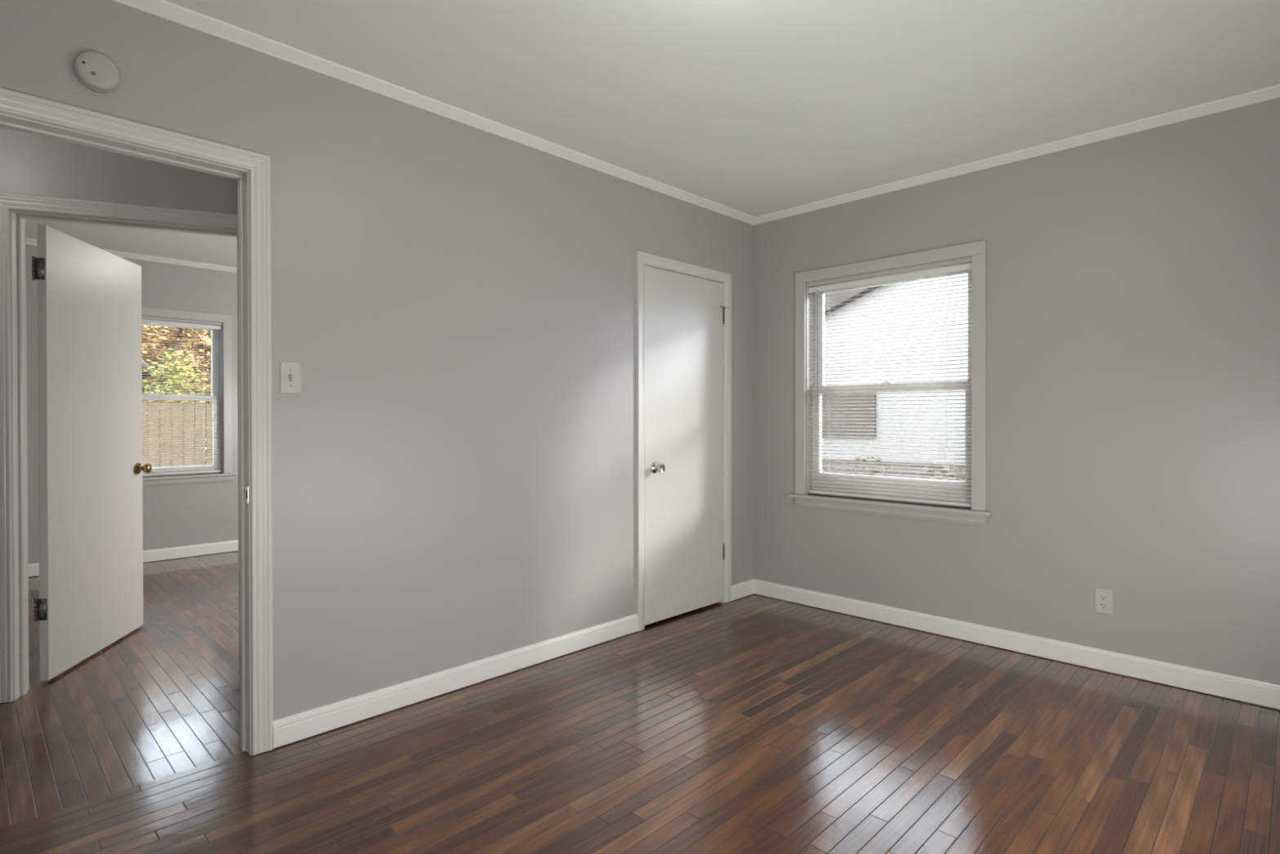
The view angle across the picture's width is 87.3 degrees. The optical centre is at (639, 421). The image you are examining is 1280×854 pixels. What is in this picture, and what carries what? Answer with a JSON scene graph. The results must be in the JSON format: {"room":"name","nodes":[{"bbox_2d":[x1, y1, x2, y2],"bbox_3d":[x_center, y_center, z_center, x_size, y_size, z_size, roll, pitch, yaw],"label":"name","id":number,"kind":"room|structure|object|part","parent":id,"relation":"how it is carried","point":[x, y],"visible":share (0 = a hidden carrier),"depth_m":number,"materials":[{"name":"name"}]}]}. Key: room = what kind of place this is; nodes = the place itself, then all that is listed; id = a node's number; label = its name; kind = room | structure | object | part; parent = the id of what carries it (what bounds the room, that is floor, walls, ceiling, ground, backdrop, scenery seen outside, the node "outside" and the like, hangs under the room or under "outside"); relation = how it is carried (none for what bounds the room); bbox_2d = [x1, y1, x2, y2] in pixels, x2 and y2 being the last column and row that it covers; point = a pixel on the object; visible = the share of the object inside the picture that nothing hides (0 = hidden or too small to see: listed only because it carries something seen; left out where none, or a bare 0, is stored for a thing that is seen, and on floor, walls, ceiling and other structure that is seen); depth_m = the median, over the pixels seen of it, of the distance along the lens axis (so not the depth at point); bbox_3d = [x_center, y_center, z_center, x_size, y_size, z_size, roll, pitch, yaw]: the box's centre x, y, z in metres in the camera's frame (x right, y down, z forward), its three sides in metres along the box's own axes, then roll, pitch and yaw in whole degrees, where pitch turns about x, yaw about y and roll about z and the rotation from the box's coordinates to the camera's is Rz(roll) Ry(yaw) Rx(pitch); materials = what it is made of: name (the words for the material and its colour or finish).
{"room":"empty bedroom","nodes":[
{"label":"empty bedroom","id":0,"kind":"room"},
{"bbox_2d":[0,127,237,214],"bbox_3d":[-2.675,-0.089,2.862,1.910,2.520,0.125,0,0,-21],"label":"wall","id":1,"kind":"structure","parent":0,"point":[30,164],"depth_m":2.92,"materials":[{"name":"paint"}]},
{"bbox_2d":[0,191,239,702],"bbox_3d":[-2.429,0.105,3.430,0.964,2.126,1.038,0,0,-21],"label":"door","id":2,"kind":"structure","parent":1,"relation":"in","point":[91,469],"depth_m":3.13,"materials":[{"name":"paint"}]},
{"bbox_3d":[-2.757,0.137,3.405,0.035,2.038,0.832,0,0,-12],"label":"panel","id":3,"kind":"part","parent":2,"relation":"part of","materials":[{"name":"paint"}]},
{"bbox_3d":[-2.784,0.260,3.768,0.066,0.065,0.065,0,0,-12],"label":"knob","id":4,"kind":"part","parent":2,"relation":"part of","materials":[{"name":"gold metal"}]},
{"bbox_2d":[26,244,238,577],"bbox_3d":[-3.931,-0.106,5.765,0.150,2.520,4.670,0,1,45],"label":"wall","id":5,"kind":"structure","parent":0,"point":[186,514],"depth_m":5.68,"materials":[{"name":"paint"}]},
{"bbox_2d":[26,238,236,272],"bbox_3d":[-3.860,-1.347,5.693,0.043,0.037,4.420,0,1,45],"label":"trim","id":6,"kind":"structure","parent":5,"relation":"attached to","point":[28,242],"depth_m":5.59,"materials":[{"name":"paint"}]},
{"bbox_2d":[27,539,238,577],"bbox_3d":[-3.868,1.103,5.719,0.015,0.095,4.420,0,1,45],"label":"baseboard","id":7,"kind":"structure","parent":5,"relation":"attached to","point":[158,554],"depth_m":5.70,"materials":[{"name":"paint"}]},
{"bbox_2d":[141,306,237,487],"bbox_3d":[-4.059,-0.205,5.598,0.202,1.475,1.189,0,1,45],"label":"window","id":8,"kind":"structure","parent":5,"relation":"in","point":[223,407],"depth_m":5.91,"materials":[{"name":"paint"}]},
{"bbox_3d":[-4.108,-0.529,5.644,0.034,0.679,0.981,0,1,45],"label":"sash","id":9,"kind":"part","parent":8,"relation":"part of","materials":[{"name":"white plastic"}]},
{"bbox_3d":[-4.080,0.110,5.621,0.034,0.683,0.981,0,1,45],"label":"sash","id":10,"kind":"part","parent":8,"relation":"part of","materials":[{"name":"white plastic"}]},
{"bbox_2d":[142,319,221,475],"bbox_3d":[-4.046,-0.201,5.583,0.030,1.288,0.975,0,1,45],"label":"window blind","id":11,"kind":"object","parent":8,"relation":"attached to","point":[144,321],"visible":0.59,"depth_m":5.71,"materials":[{"name":"white plastic"}]},
{"bbox_3d":[-4.047,0.435,5.589,0.025,0.016,0.971,0,1,45],"label":"rail","id":12,"kind":"part","parent":11,"relation":"part of","materials":[{"name":"white plastic"}]},
{"bbox_3d":[-3.794,-0.193,5.841,0.027,1.248,0.001,0,1,45],"label":"ladder cord","id":13,"kind":"part","parent":11,"relation":"part of","materials":[{"name":"white plastic"}]},
{"bbox_2d":[0,0,753,720],"bbox_3d":[-0.701,-0.092,3.120,0.115,2.520,4.065,0,1,45],"label":"wall","id":14,"kind":"structure","parent":0,"point":[454,457],"depth_m":2.83,"materials":[{"name":"paint"}]},
{"bbox_2d":[72,51,120,93],"bbox_3d":[-1.650,-1.067,2.043,0.038,0.114,0.114,0,1,45],"label":"smoke detector","id":15,"kind":"object","parent":14,"relation":"attached to","point":[95,71],"visible":1,"depth_m":2.03,"materials":[{"name":"plastic"}]},
{"bbox_2d":[0,88,273,755],"bbox_3d":[-1.682,0.115,2.126,0.153,2.120,0.902,0,1,45],"label":"door frame","id":16,"kind":"structure","parent":14,"relation":"in","point":[20,112],"depth_m":2.36,"materials":[{"name":"paint"}]},
{"bbox_3d":[-1.389,0.257,2.371,0.032,0.057,0.001,0,1,45],"label":"strike plate","id":17,"kind":"part","parent":16,"relation":"part of","materials":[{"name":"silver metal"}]},
{"bbox_2d":[280,361,300,393],"bbox_3d":[-1.272,-0.162,2.446,0.018,0.115,0.070,0,1,45],"label":"light switch","id":18,"kind":"object","parent":14,"relation":"attached to","point":[290,371],"visible":1,"depth_m":2.45,"materials":[{"name":"white plastic"}]},
{"bbox_2d":[111,0,755,225],"bbox_3d":[-0.606,-1.333,3.098,0.043,0.037,3.950,0,1,45],"label":"trim","id":19,"kind":"structure","parent":14,"relation":"attached to","point":[163,9],"depth_m":2.69,"materials":[{"name":"paint"}]},
{"bbox_2d":[272,578,754,748],"bbox_3d":[-0.614,1.117,3.123,0.015,0.095,3.950,0,1,45],"label":"baseboard","id":20,"kind":"structure","parent":14,"relation":"attached to","point":[300,726],"depth_m":2.88,"materials":[{"name":"paint"}]},
{"bbox_2d":[635,250,731,631],"bbox_3d":[0.259,0.105,4.053,0.175,2.113,0.853,0,1,45],"label":"door","id":21,"kind":"structure","parent":14,"relation":"in","point":[683,309],"depth_m":4.01,"materials":[{"name":"paint"}]},
{"bbox_3d":[0.105,0.261,3.817,0.061,0.065,0.065,0,1,45],"label":"knob","id":22,"kind":"part","parent":21,"relation":"part of","materials":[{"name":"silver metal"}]},
{"bbox_2d":[0,551,1279,853],"bbox_3d":[-1.342,1.197,3.350,7.140,0.060,4.850,0,1,45],"label":"floor","id":23,"kind":"structure","parent":0,"point":[753,723],"depth_m":2.37,"materials":[{"name":"brown wood"}]},
{"bbox_2d":[26,0,1279,267],"bbox_3d":[-1.375,-1.422,3.301,7.260,0.140,5.060,0,1,45],"label":"ceiling","id":24,"kind":"structure","parent":0,"point":[753,108],"depth_m":2.59,"materials":[{"name":"paint"}]},
{"bbox_2d":[753,97,1279,684],"bbox_3d":[1.816,-0.097,3.599,3.030,2.520,0.150,0,1,45],"label":"wall","id":25,"kind":"structure","parent":0,"point":[1133,279],"depth_m":3.16,"materials":[{"name":"paint"}]},
{"bbox_2d":[788,240,991,525],"bbox_3d":[1.438,-0.204,3.933,1.191,1.485,0.202,0,1,45],"label":"window","id":26,"kind":"structure","parent":25,"relation":"in","point":[976,251],"depth_m":3.88,"materials":[{"name":"paint"}]},
{"bbox_2d":[808,262,971,506],"bbox_3d":[1.419,-0.200,3.916,0.977,1.298,0.043,0,1,45],"label":"window blind","id":27,"kind":"object","parent":26,"relation":"attached to","point":[947,269],"visible":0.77,"depth_m":3.86,"materials":[{"name":"white plastic"}]},
{"bbox_3d":[1.171,-0.191,4.172,0.001,1.258,0.027,0,1,45],"label":"ladder cord","id":28,"kind":"part","parent":27,"relation":"part of","materials":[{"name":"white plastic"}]},
{"bbox_3d":[1.426,0.441,3.925,0.973,0.016,0.025,0,1,45],"label":"rail","id":29,"kind":"part","parent":27,"relation":"part of","materials":[{"name":"white plastic"}]},
{"bbox_3d":[1.683,-0.188,3.668,0.001,1.258,0.027,0,1,45],"label":"ladder cord","id":30,"kind":"part","parent":27,"relation":"part of","materials":[{"name":"white fabric"}]},
{"bbox_3d":[1.460,0.116,3.957,0.983,0.683,0.034,0,1,45],"label":"sash","id":31,"kind":"part","parent":26,"relation":"part of","materials":[{"name":"white plastic"}]},
{"bbox_3d":[1.486,-0.528,3.980,0.983,0.689,0.034,0,1,45],"label":"sash","id":32,"kind":"part","parent":26,"relation":"part of","materials":[{"name":"white plastic"}]},
{"bbox_2d":[753,578,1279,709],"bbox_3d":[1.759,1.112,3.547,2.800,0.095,0.015,0,1,45],"label":"baseboard","id":33,"kind":"structure","parent":25,"relation":"attached to","point":[1242,689],"depth_m":3.29,"materials":[{"name":"paint"}]},
{"bbox_2d":[753,84,1279,225],"bbox_3d":[1.747,-1.338,3.522,2.800,0.037,0.043,0,1,45],"label":"trim","id":34,"kind":"structure","parent":25,"relation":"attached to","point":[1272,92],"depth_m":3.27,"materials":[{"name":"paint"}]},
{"bbox_2d":[1094,587,1112,614],"bbox_3d":[2.172,0.840,3.144,0.070,0.115,0.009,0,1,45],"label":"wall outlet","id":35,"kind":"object","parent":25,"relation":"attached to","point":[1103,597],"visible":1,"depth_m":3.14,"materials":[{"name":"white plastic"}]},
{"bbox_2d":[1099,602,1107,608],"bbox_3d":[2.170,0.860,3.143,0.033,0.027,0.004,0,1,45],"label":"receptacle","id":36,"kind":"object","parent":35,"relation":"attached to","point":[1102,605],"depth_m":3.14,"materials":[{"name":"white plastic"}]},
{"bbox_2d":[1099,594,1107,600],"bbox_3d":[2.170,0.821,3.142,0.033,0.027,0.004,0,1,45],"label":"receptacle","id":37,"kind":"object","parent":35,"relation":"attached to","point":[1102,597],"depth_m":3.14,"materials":[{"name":"white plastic"}]},
{"label":"outside","id":38,"kind":"structure","parent":0,"visible":0},
{"bbox_3d":[-4.942,1.718,11.568,38.000,0.200,30.000,0,1,45],"label":"ground","id":39,"kind":"structure","parent":38,"visible":0},
{"bbox_2d":[142,324,197,417],"bbox_3d":[-9.421,-0.244,12.591,2.102,3.761,1.293,0,0,-11],"label":"tree","id":40,"kind":"object","parent":39,"relation":"on","point":[147,334],"visible":0.06,"depth_m":12.69,"materials":[{"name":"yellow plant"}]},
{"bbox_2d":[142,327,211,421],"bbox_3d":[-10.512,-0.557,15.062,1.958,4.320,1.535,0,0,-7],"label":"tree","id":41,"kind":"object","parent":39,"relation":"on","point":[181,335],"visible":0.22,"depth_m":15.22,"materials":[{"name":"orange plant"}]},
{"bbox_2d":[142,330,211,464],"bbox_3d":[-14.501,-2.489,20.349,6.130,8.177,6.085,0,1,45],"label":"tree","id":42,"kind":"object","parent":39,"relation":"on","point":[204,343],"visible":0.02,"depth_m":19.30,"materials":[{"name":"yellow plant"}]},
{"bbox_2d":[142,348,212,466],"bbox_3d":[-7.239,0.238,10.496,1.044,2.782,1.053,0,1,45],"label":"shrub","id":43,"kind":"object","parent":39,"relation":"on","point":[183,372],"visible":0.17,"depth_m":10.41,"materials":[{"name":"green plant"}]},
{"bbox_2d":[142,400,213,467],"bbox_3d":[-6.690,0.643,9.830,0.060,1.895,9.081,0,1,45],"label":"fence","id":44,"kind":"object","parent":39,"relation":"on","point":[174,419],"visible":0.06,"depth_m":9.76,"materials":[{"name":"beige wood"}]},
{"bbox_2d":[143,325,211,444],"bbox_3d":[-11.844,-0.641,17.577,1.792,4.479,1.836,0,1,45],"label":"tree","id":45,"kind":"object","parent":39,"relation":"on","point":[166,342],"visible":0.18,"depth_m":17.70,"materials":[{"name":"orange plant"}]},
{"bbox_2d":[186,376,212,402],"bbox_3d":[-8.131,-0.127,13.524,1.708,3.502,1.484,0,1,45],"label":"tree","id":46,"kind":"object","parent":39,"relation":"on","point":[208,384],"visible":0.02,"depth_m":13.50,"materials":[{"name":"green plant"}]},
{"bbox_2d":[840,456,888,476],"bbox_3d":[2.725,1.022,8.092,0.731,1.233,0.798,0,1,45],"label":"shrub","id":47,"kind":"object","parent":39,"relation":"on","point":[866,467],"visible":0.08,"depth_m":8.09,"materials":[{"name":"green plant"}]},
{"bbox_2d":[821,273,968,480],"bbox_3d":[6.261,-0.383,9.107,11.400,4.015,5.360,0,1,45],"label":"neighbor house","id":48,"kind":"structure","parent":39,"relation":"on","point":[841,319],"depth_m":8.52,"materials":[{"name":"white paint"}]},
{"bbox_2d":[821,392,869,432],"bbox_3d":[2.623,-0.137,9.085,1.010,0.550,0.010,0,1,45],"label":"window","id":49,"kind":"structure","parent":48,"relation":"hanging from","point":[833,396],"depth_m":8.95,"materials":[{"name":"grey glass"}]},
{"bbox_2d":[915,462,964,481],"bbox_3d":[3.350,1.045,7.459,0.736,1.196,0.784,0,1,45],"label":"shrub","id":50,"kind":"object","parent":39,"relation":"on","point":[940,467],"visible":0.11,"depth_m":7.40,"materials":[{"name":"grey plant"}]}
]}

